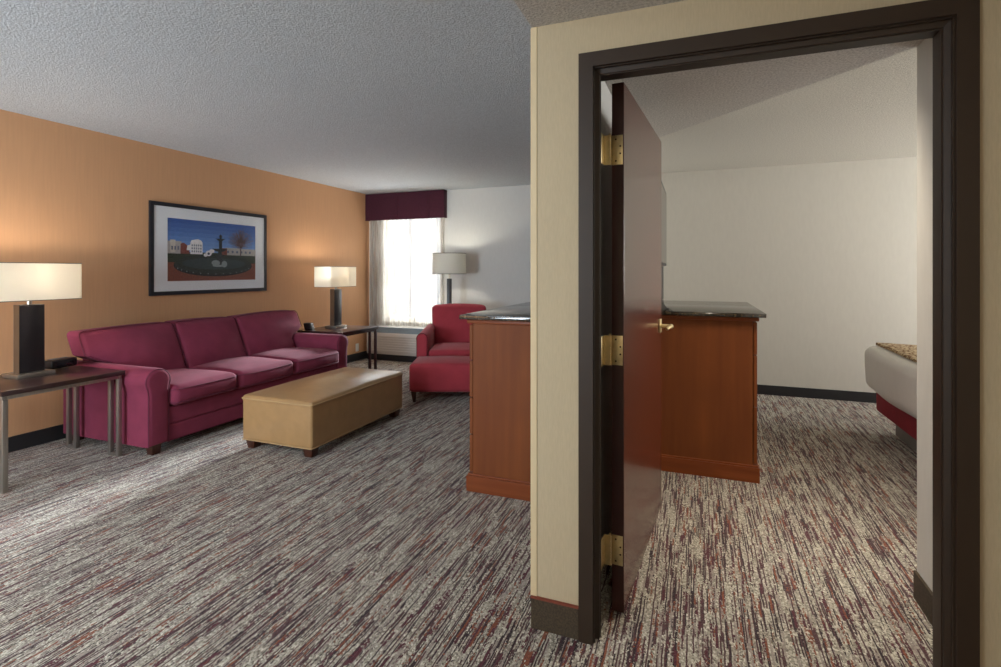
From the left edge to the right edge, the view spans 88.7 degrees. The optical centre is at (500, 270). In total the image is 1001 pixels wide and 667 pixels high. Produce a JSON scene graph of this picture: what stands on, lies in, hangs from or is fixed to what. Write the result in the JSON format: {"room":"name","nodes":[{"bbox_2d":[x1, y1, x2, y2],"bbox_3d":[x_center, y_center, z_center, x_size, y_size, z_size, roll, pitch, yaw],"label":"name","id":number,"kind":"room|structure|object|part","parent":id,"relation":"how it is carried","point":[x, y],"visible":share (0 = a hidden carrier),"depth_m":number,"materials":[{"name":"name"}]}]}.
{"room":"hotel room","nodes":[
{"label":"hotel room","id":0,"kind":"room"},
{"bbox_2d":[0,109,368,436],"bbox_3d":[-3.695,0.077,3.499,0.200,2.445,9.100,0,0,21],"label":"wall","id":1,"kind":"structure","parent":0,"point":[69,194],"depth_m":4.44,"materials":[{"name":"orange paint"}]},
{"bbox_2d":[8,351,366,452],"bbox_3d":[-3.595,1.245,3.461,0.012,0.110,9.100,0,0,21],"label":"baseboard","id":2,"kind":"structure","parent":1,"relation":"attached to","point":[30,439],"depth_m":3.83,"materials":[{"name":"rubber"}]},
{"bbox_2d":[149,200,266,295],"bbox_3d":[-2.916,-0.205,5.221,0.023,0.860,1.337,0,0,21],"label":"framed picture","id":3,"kind":"object","parent":1,"relation":"attached to","point":[193,249],"visible":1,"depth_m":5.10},
{"bbox_2d":[168,218,254,280],"bbox_3d":[-2.911,-0.201,5.227,0.009,0.592,1.017,0,0,21],"label":"print","id":4,"kind":"object","parent":3,"relation":"attached to","point":[199,249],"depth_m":5.17},
{"bbox_2d":[0,0,531,193],"bbox_3d":[-1.772,-1.220,2.872,4.240,0.150,9.700,0,0,21],"label":"ceiling","id":5,"kind":"structure","parent":0,"point":[360,96],"depth_m":3.08,"materials":[{"name":"white paint"}]},
{"bbox_2d":[369,185,530,327],"bbox_3d":[-0.139,0.077,7.145,4.240,2.445,0.250,0,0,21],"label":"wall","id":6,"kind":"structure","parent":0,"point":[491,225],"depth_m":7.02,"materials":[{"name":"white paint"}]},
{"bbox_2d":[365,190,446,220],"bbox_3d":[-1.386,-0.943,7.427,1.310,0.391,0.110,0,0,21],"label":"valance","id":7,"kind":"object","parent":6,"relation":"attached to","point":[432,203],"visible":1,"depth_m":7.36,"materials":[{"name":"fabric"}]},
{"bbox_2d":[370,218,444,326],"bbox_3d":[-1.377,-0.100,7.436,1.256,1.806,0.050,0,0,21],"label":"curtain","id":8,"kind":"object","parent":7,"relation":"hanging from","point":[404,290],"visible":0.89,"depth_m":7.44,"materials":[{"name":"white fabric"}]},
{"bbox_2d":[0,358,932,666],"bbox_3d":[0.732,1.360,1.915,9.600,0.120,9.700,0,0,21],"label":"floor","id":9,"kind":"structure","parent":0,"point":[208,549],"depth_m":2.29,"materials":[{"name":"carpet"}]},
{"bbox_2d":[0,365,124,493],"bbox_3d":[-3.067,1.000,3.398,0.645,0.600,0.690,0,0,21],"label":"end table","id":10,"kind":"object","parent":9,"relation":"on","point":[75,376],"visible":0.97,"depth_m":3.43,"materials":[{"name":"wood"}]},
{"bbox_3d":[-2.905,1.028,2.995,0.027,0.545,0.027,0,0,21],"label":"leg","id":11,"kind":"part","parent":10,"relation":"part of","materials":[{"name":"metal"}]},
{"bbox_2d":[0,262,81,379],"bbox_3d":[-3.151,0.322,3.422,0.254,0.756,0.504,0,0,21],"label":"table lamp","id":12,"kind":"object","parent":10,"relation":"on","point":[28,282],"visible":1,"depth_m":3.39,"materials":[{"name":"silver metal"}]},
{"bbox_3d":[-3.151,0.070,3.422,0.250,0.250,0.500,0,0,21],"label":"lamp shade","id":13,"kind":"part","parent":12,"relation":"part of","materials":[{"name":"fabric"}]},
{"bbox_2d":[45,357,76,368],"bbox_3d":[-3.190,0.665,3.697,0.112,0.070,0.184,0,0,9],"label":"clock radio","id":14,"kind":"object","parent":10,"relation":"on","point":[61,362],"visible":0.91,"depth_m":3.66,"materials":[{"name":"black plastic"}]},
{"bbox_3d":[-3.193,1.028,3.788,0.027,0.545,0.027,0,0,21],"label":"leg","id":15,"kind":"part","parent":10,"relation":"part of","materials":[{"name":"metal"}]},
{"bbox_3d":[-3.114,1.028,3.758,0.027,0.545,0.027,0,0,21],"label":"leg","id":16,"kind":"part","parent":10,"relation":"part of","materials":[{"name":"metal"}]},
{"bbox_3d":[-2.757,1.028,3.622,0.027,0.545,0.027,0,0,21],"label":"leg","id":17,"kind":"part","parent":10,"relation":"part of","materials":[{"name":"metal"}]},
{"bbox_3d":[-2.678,1.028,3.591,0.027,0.545,0.027,0,0,21],"label":"leg","id":18,"kind":"part","parent":10,"relation":"part of","materials":[{"name":"metal"}]},
{"bbox_2d":[63,310,347,454],"bbox_3d":[-2.498,0.868,4.745,1.069,0.865,2.226,0,0,21],"label":"sofa","id":19,"kind":"object","parent":9,"relation":"on","point":[182,377],"visible":0.91,"depth_m":4.14,"materials":[{"name":"red fabric"}]},
{"bbox_3d":[-2.871,0.963,3.799,0.965,0.545,0.190,0,0,21],"label":"armrest","id":20,"kind":"part","parent":19,"relation":"part of","materials":[{"name":"red fabric"}]},
{"bbox_2d":[67,322,185,369],"bbox_3d":[-2.991,0.658,4.142,0.362,0.432,0.741,0,0,21],"label":"cushion","id":21,"kind":"object","parent":19,"relation":"on","point":[150,344],"depth_m":4.06,"materials":[{"name":"red fabric"}]},
{"bbox_2d":[167,368,236,404],"bbox_3d":[-2.577,0.898,4.080,0.738,0.180,0.562,0,0,21],"label":"seat cushion","id":22,"kind":"object","parent":19,"relation":"on","point":[186,386],"depth_m":3.95,"materials":[{"name":"red fabric"}]},
{"bbox_2d":[165,317,246,368],"bbox_3d":[-2.741,0.659,4.788,0.368,0.433,0.636,0,0,21],"label":"cushion","id":23,"kind":"object","parent":19,"relation":"on","point":[203,340],"depth_m":4.69,"materials":[{"name":"red fabric"}]},
{"bbox_2d":[190,356,292,388],"bbox_3d":[-2.362,0.895,4.640,0.740,0.185,0.628,0,0,21],"label":"seat cushion","id":24,"kind":"object","parent":19,"relation":"on","point":[251,372],"depth_m":4.50,"materials":[{"name":"red fabric"}]},
{"bbox_2d":[227,310,300,355],"bbox_3d":[-2.476,0.657,5.478,0.370,0.435,0.835,0,0,21],"label":"cushion","id":25,"kind":"object","parent":19,"relation":"on","point":[264,331],"depth_m":5.33,"materials":[{"name":"red fabric"}]},
{"bbox_2d":[251,347,338,373],"bbox_3d":[-2.132,0.898,5.243,0.741,0.180,0.652,0,0,21],"label":"seat cushion","id":26,"kind":"object","parent":19,"relation":"on","point":[305,360],"depth_m":5.11,"materials":[{"name":"red fabric"}]},
{"bbox_3d":[-2.146,0.963,5.697,0.965,0.545,0.190,0,0,21],"label":"armrest","id":27,"kind":"part","parent":19,"relation":"part of","materials":[{"name":"red fabric"}]},
{"bbox_2d":[242,367,402,457],"bbox_3d":[-1.387,1.079,4.186,0.653,0.443,1.197,0,0,21],"label":"leather ottoman","id":28,"kind":"object","parent":9,"relation":"on","point":[307,413],"visible":1,"depth_m":3.74,"materials":[{"name":"beige leather"}]},
{"bbox_3d":[-1.387,0.910,4.186,0.640,0.106,1.184,0,0,21],"label":"panel","id":29,"kind":"part","parent":28,"relation":"part of","materials":[{"name":"beige leather"}]},
{"bbox_2d":[297,325,377,368],"bbox_3d":[-1.973,1.000,6.261,0.645,0.600,0.710,0,0,21],"label":"end table","id":30,"kind":"object","parent":9,"relation":"on","point":[350,330],"visible":0.26,"depth_m":6.23,"materials":[{"name":"wood"}]},
{"bbox_2d":[303,322,314,329],"bbox_3d":[-2.277,0.658,6.089,0.105,0.084,0.104,0,0,1],"label":"dock","id":31,"kind":"object","parent":30,"relation":"on","point":[309,325],"visible":1,"depth_m":6.04,"materials":[{"name":"black plastic"}]},
{"bbox_2d":[314,266,355,328],"bbox_3d":[-2.038,0.322,6.335,0.254,0.756,0.504,0,0,21],"label":"table lamp","id":32,"kind":"object","parent":30,"relation":"on","point":[324,276],"visible":1,"depth_m":6.26,"materials":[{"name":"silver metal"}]},
{"bbox_3d":[-2.038,0.070,6.335,0.250,0.250,0.500,0,0,21],"label":"lamp shade","id":33,"kind":"part","parent":32,"relation":"part of","materials":[{"name":"fabric"}]},
{"bbox_3d":[-1.660,1.028,6.494,0.027,0.545,0.027,0,0,21],"label":"leg","id":34,"kind":"part","parent":30,"relation":"part of","materials":[{"name":"metal"}]},
{"bbox_3d":[-1.580,1.028,6.464,0.027,0.545,0.027,0,0,21],"label":"leg","id":35,"kind":"part","parent":30,"relation":"part of","materials":[{"name":"metal"}]},
{"bbox_2d":[367,326,423,361],"bbox_3d":[-1.382,1.062,7.394,1.200,0.476,0.168,0,0,21],"label":"air conditioner","id":36,"kind":"object","parent":9,"relation":"on","point":[393,343],"visible":0.45,"depth_m":7.37,"materials":[{"name":"white metal"}]},
{"bbox_2d":[372,327,422,334],"bbox_3d":[-1.394,0.862,7.362,1.120,0.075,0.072,0,0,21],"label":"grille","id":37,"kind":"object","parent":36,"relation":"attached to","point":[381,330],"depth_m":7.39,"materials":[{"name":"grey metal"}]},
{"bbox_2d":[409,356,469,401],"bbox_3d":[-0.548,1.095,5.290,0.726,0.409,0.506,0,0,0],"label":"footstool","id":38,"kind":"object","parent":9,"relation":"on","point":[426,373],"visible":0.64,"depth_m":5.04,"materials":[{"name":"red fabric"}]},
{"bbox_3d":[-0.863,1.247,5.085,0.048,0.106,0.048,0,0,0],"label":"leg","id":39,"kind":"part","parent":38,"relation":"part of","materials":[{"name":"brown wood"}]},
{"bbox_2d":[432,253,465,303],"bbox_3d":[-0.672,0.533,6.720,0.445,1.534,0.445,0,0,0],"label":"floor lamp","id":40,"kind":"object","parent":9,"relation":"on","point":[443,263],"visible":0.82,"depth_m":6.54,"materials":[{"name":"white fabric"}]},
{"bbox_3d":[-0.672,-0.097,6.720,0.440,0.270,0.440,0,0,0],"label":"lamp shade","id":41,"kind":"part","parent":40,"relation":"part of","materials":[{"name":"white fabric"}]},
{"bbox_2d":[416,303,485,357],"bbox_3d":[-0.520,0.855,6.082,0.824,0.890,0.874,0,0,0],"label":"armchair","id":42,"kind":"object","parent":9,"relation":"on","point":[447,335],"visible":0.42,"depth_m":6.27,"materials":[{"name":"red fabric"}]},
{"bbox_3d":[-0.868,0.921,6.013,0.121,0.537,0.735,0,0,0],"label":"armrest","id":43,"kind":"part","parent":42,"relation":"part of","materials":[{"name":"red fabric"}]},
{"bbox_2d":[428,342,469,355],"bbox_3d":[-0.520,0.940,5.969,0.570,0.180,0.642,0,0,0],"label":"seat cushion","id":44,"kind":"object","parent":42,"relation":"on","point":[434,348],"depth_m":5.73,"materials":[{"name":"red fabric"}]},
{"bbox_3d":[-0.520,0.715,6.383,0.679,0.610,0.272,0,0,0],"label":"backrest","id":45,"kind":"part","parent":42,"relation":"part of","materials":[{"name":"red fabric"}]},
{"bbox_2d":[459,302,530,501],"bbox_3d":[0.434,0.779,3.752,0.740,1.042,1.864,0,0,21],"label":"cabinet","id":46,"kind":"object","parent":9,"relation":"on","point":[500,338],"visible":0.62,"depth_m":2.97,"materials":[{"name":"brown wood"}]},
{"bbox_3d":[-0.018,0.422,3.449,0.021,0.209,0.878,0,0,21],"label":"drawer","id":47,"kind":"part","parent":46,"relation":"part of","materials":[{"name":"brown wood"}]},
{"bbox_3d":[-0.018,0.640,3.449,0.021,0.214,0.878,0,0,21],"label":"drawer","id":48,"kind":"part","parent":46,"relation":"part of","materials":[{"name":"brown wood"}]},
{"bbox_3d":[-0.018,0.860,3.449,0.021,0.214,0.878,0,0,21],"label":"drawer","id":49,"kind":"part","parent":46,"relation":"part of","materials":[{"name":"brown wood"}]},
{"bbox_3d":[-0.018,1.081,3.449,0.021,0.216,0.878,0,0,21],"label":"drawer","id":50,"kind":"part","parent":46,"relation":"part of","materials":[{"name":"brown wood"}]},
{"bbox_3d":[0.451,0.298,3.746,0.704,0.024,1.804,0,0,21],"label":"moulding","id":51,"kind":"part","parent":46,"relation":"part of","materials":[{"name":"brown wood"}]},
{"bbox_2d":[661,300,766,483],"bbox_3d":[1.458,0.779,3.816,0.795,1.042,1.254,0,0,21],"label":"cabinet","id":52,"kind":"object","parent":9,"relation":"on","point":[709,354],"visible":0.84,"depth_m":3.24,"materials":[{"name":"brown wood"}]},
{"bbox_2d":[661,181,666,302],"bbox_3d":[1.249,-0.217,4.072,0.086,0.950,1.060,0,0,21],"label":"television","id":53,"kind":"object","parent":52,"relation":"on","point":[663,192],"visible":0.39,"depth_m":4.24,"materials":[{"name":"black plastic"}]},
{"bbox_3d":[1.258,0.091,4.069,0.017,0.308,1.000,0,0,21],"label":"stand panel","id":54,"kind":"part","parent":53,"relation":"part of","materials":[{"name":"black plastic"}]},
{"bbox_3d":[1.442,0.298,3.822,0.759,0.024,1.194,0,0,21],"label":"moulding","id":55,"kind":"part","parent":52,"relation":"part of","materials":[{"name":"brown wood"}]},
{"bbox_3d":[1.673,0.417,3.421,0.021,0.199,0.573,0,0,21],"label":"drawer","id":56,"kind":"part","parent":52,"relation":"part of","materials":[{"name":"brown wood"}]},
{"bbox_3d":[1.673,0.680,3.421,0.021,0.314,0.573,0,0,21],"label":"drawer","id":57,"kind":"part","parent":52,"relation":"part of","materials":[{"name":"brown wood"}]},
{"bbox_3d":[1.673,1.016,3.421,0.021,0.346,0.573,0,0,21],"label":"drawer","id":58,"kind":"part","parent":52,"relation":"part of","materials":[{"name":"brown wood"}]},
{"bbox_2d":[864,342,916,451],"bbox_3d":[3.720,0.750,3.075,2.216,1.100,1.665,0,0,21],"label":"bed","id":59,"kind":"object","parent":9,"relation":"on","point":[890,368],"visible":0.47,"depth_m":3.66,"materials":[{"name":"white fabric"}]},
{"bbox_2d":[864,346,916,418],"bbox_3d":[3.711,0.780,3.078,2.197,0.381,1.665,0,0,21],"label":"duvet","id":60,"kind":"object","parent":59,"relation":"on","point":[891,371],"depth_m":3.61,"materials":[{"name":"white fabric"}]},
{"bbox_2d":[601,81,611,538],"bbox_3d":[1.053,0.077,4.102,0.160,2.445,4.585,0,0,21],"label":"wall","id":61,"kind":"structure","parent":0,"point":[606,97],"depth_m":2.42,"materials":[{"name":"paint"}]},
{"bbox_2d":[601,82,673,612],"bbox_3d":[0.641,0.288,2.352,0.192,2.000,1.053,0,0,25],"label":"door","id":62,"kind":"structure","parent":61,"relation":"in","point":[633,148],"depth_m":2.06,"materials":[{"name":"brown wood"}]},
{"bbox_3d":[0.870,0.295,2.697,0.073,0.072,0.144,0,0,25],"label":"handle","id":63,"kind":"part","parent":62,"relation":"part of","materials":[{"name":"gold metal"}]},
{"bbox_2d":[514,0,923,136],"bbox_3d":[2.148,-1.093,-0.318,5.360,0.405,6.540,0,0,21],"label":"ceiling","id":64,"kind":"structure","parent":0,"point":[671,102],"depth_m":2.34,"materials":[{"name":"white paint"}]},
{"bbox_2d":[537,0,1000,666],"bbox_3d":[2.548,0.205,1.010,5.160,2.190,0.125,0,0,21],"label":"wall","id":65,"kind":"structure","parent":0,"point":[559,45],"depth_m":1.81,"materials":[{"name":"beige paint"}]},
{"bbox_2d":[531,27,536,595],"bbox_3d":[0.125,0.149,1.877,0.026,2.078,0.023,0,0,21],"label":"trim","id":66,"kind":"structure","parent":65,"relation":"attached to","point":[534,29],"depth_m":1.86,"materials":[{"name":"beige paint"}]},
{"bbox_2d":[531,598,577,639],"bbox_3d":[0.194,1.245,1.837,0.176,0.110,0.010,0,0,21],"label":"baseboard","id":67,"kind":"structure","parent":65,"relation":"attached to","point":[561,620],"depth_m":1.83,"materials":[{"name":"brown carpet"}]},
{"bbox_2d":[531,595,577,608],"bbox_3d":[0.194,1.187,1.836,0.176,0.006,0.012,0,0,21],"label":"trim","id":68,"kind":"structure","parent":65,"relation":"attached to","point":[532,596],"depth_m":1.83,"materials":[{"name":"brown wood"}]},
{"bbox_2d":[578,0,979,666],"bbox_3d":[0.820,0.269,1.670,1.110,2.062,0.157,0,0,21],"label":"trim","id":69,"kind":"structure","parent":65,"relation":"attached to","point":[953,26],"depth_m":1.49,"materials":[{"name":"black wood"}]},
{"bbox_2d":[659,47,916,172],"bbox_3d":[3.606,-1.192,3.274,5.200,0.185,3.970,0,0,21],"label":"ceiling","id":70,"kind":"structure","parent":0,"point":[869,111],"depth_m":3.95,"materials":[{"name":"white paint"}]},
{"bbox_2d":[661,157,916,392],"bbox_3d":[4.149,0.100,4.977,5.000,2.400,0.200,0,0,21],"label":"wall","id":71,"kind":"structure","parent":0,"point":[827,251],"depth_m":5.26,"materials":[{"name":"beige paint"}]},
{"bbox_2d":[757,384,875,402],"bbox_3d":[4.298,1.250,4.806,4.600,0.100,0.012,0,0,21],"label":"baseboard","id":72,"kind":"structure","parent":71,"relation":"attached to","point":[855,396],"depth_m":5.21,"materials":[{"name":"rubber"}]},
{"bbox_2d":[917,38,932,591],"bbox_3d":[1.608,0.205,1.743,0.120,2.190,0.575,0,0,21],"label":"wall","id":73,"kind":"structure","parent":0,"point":[925,48],"depth_m":1.96,"materials":[{"name":"beige paint"}]},
{"bbox_2d":[913,570,932,625],"bbox_3d":[1.550,1.245,1.776,0.012,0.110,0.555,0,0,21],"label":"baseboard","id":74,"kind":"structure","parent":73,"relation":"attached to","point":[922,594],"depth_m":1.95,"materials":[{"name":"brown rubber"}]}
]}

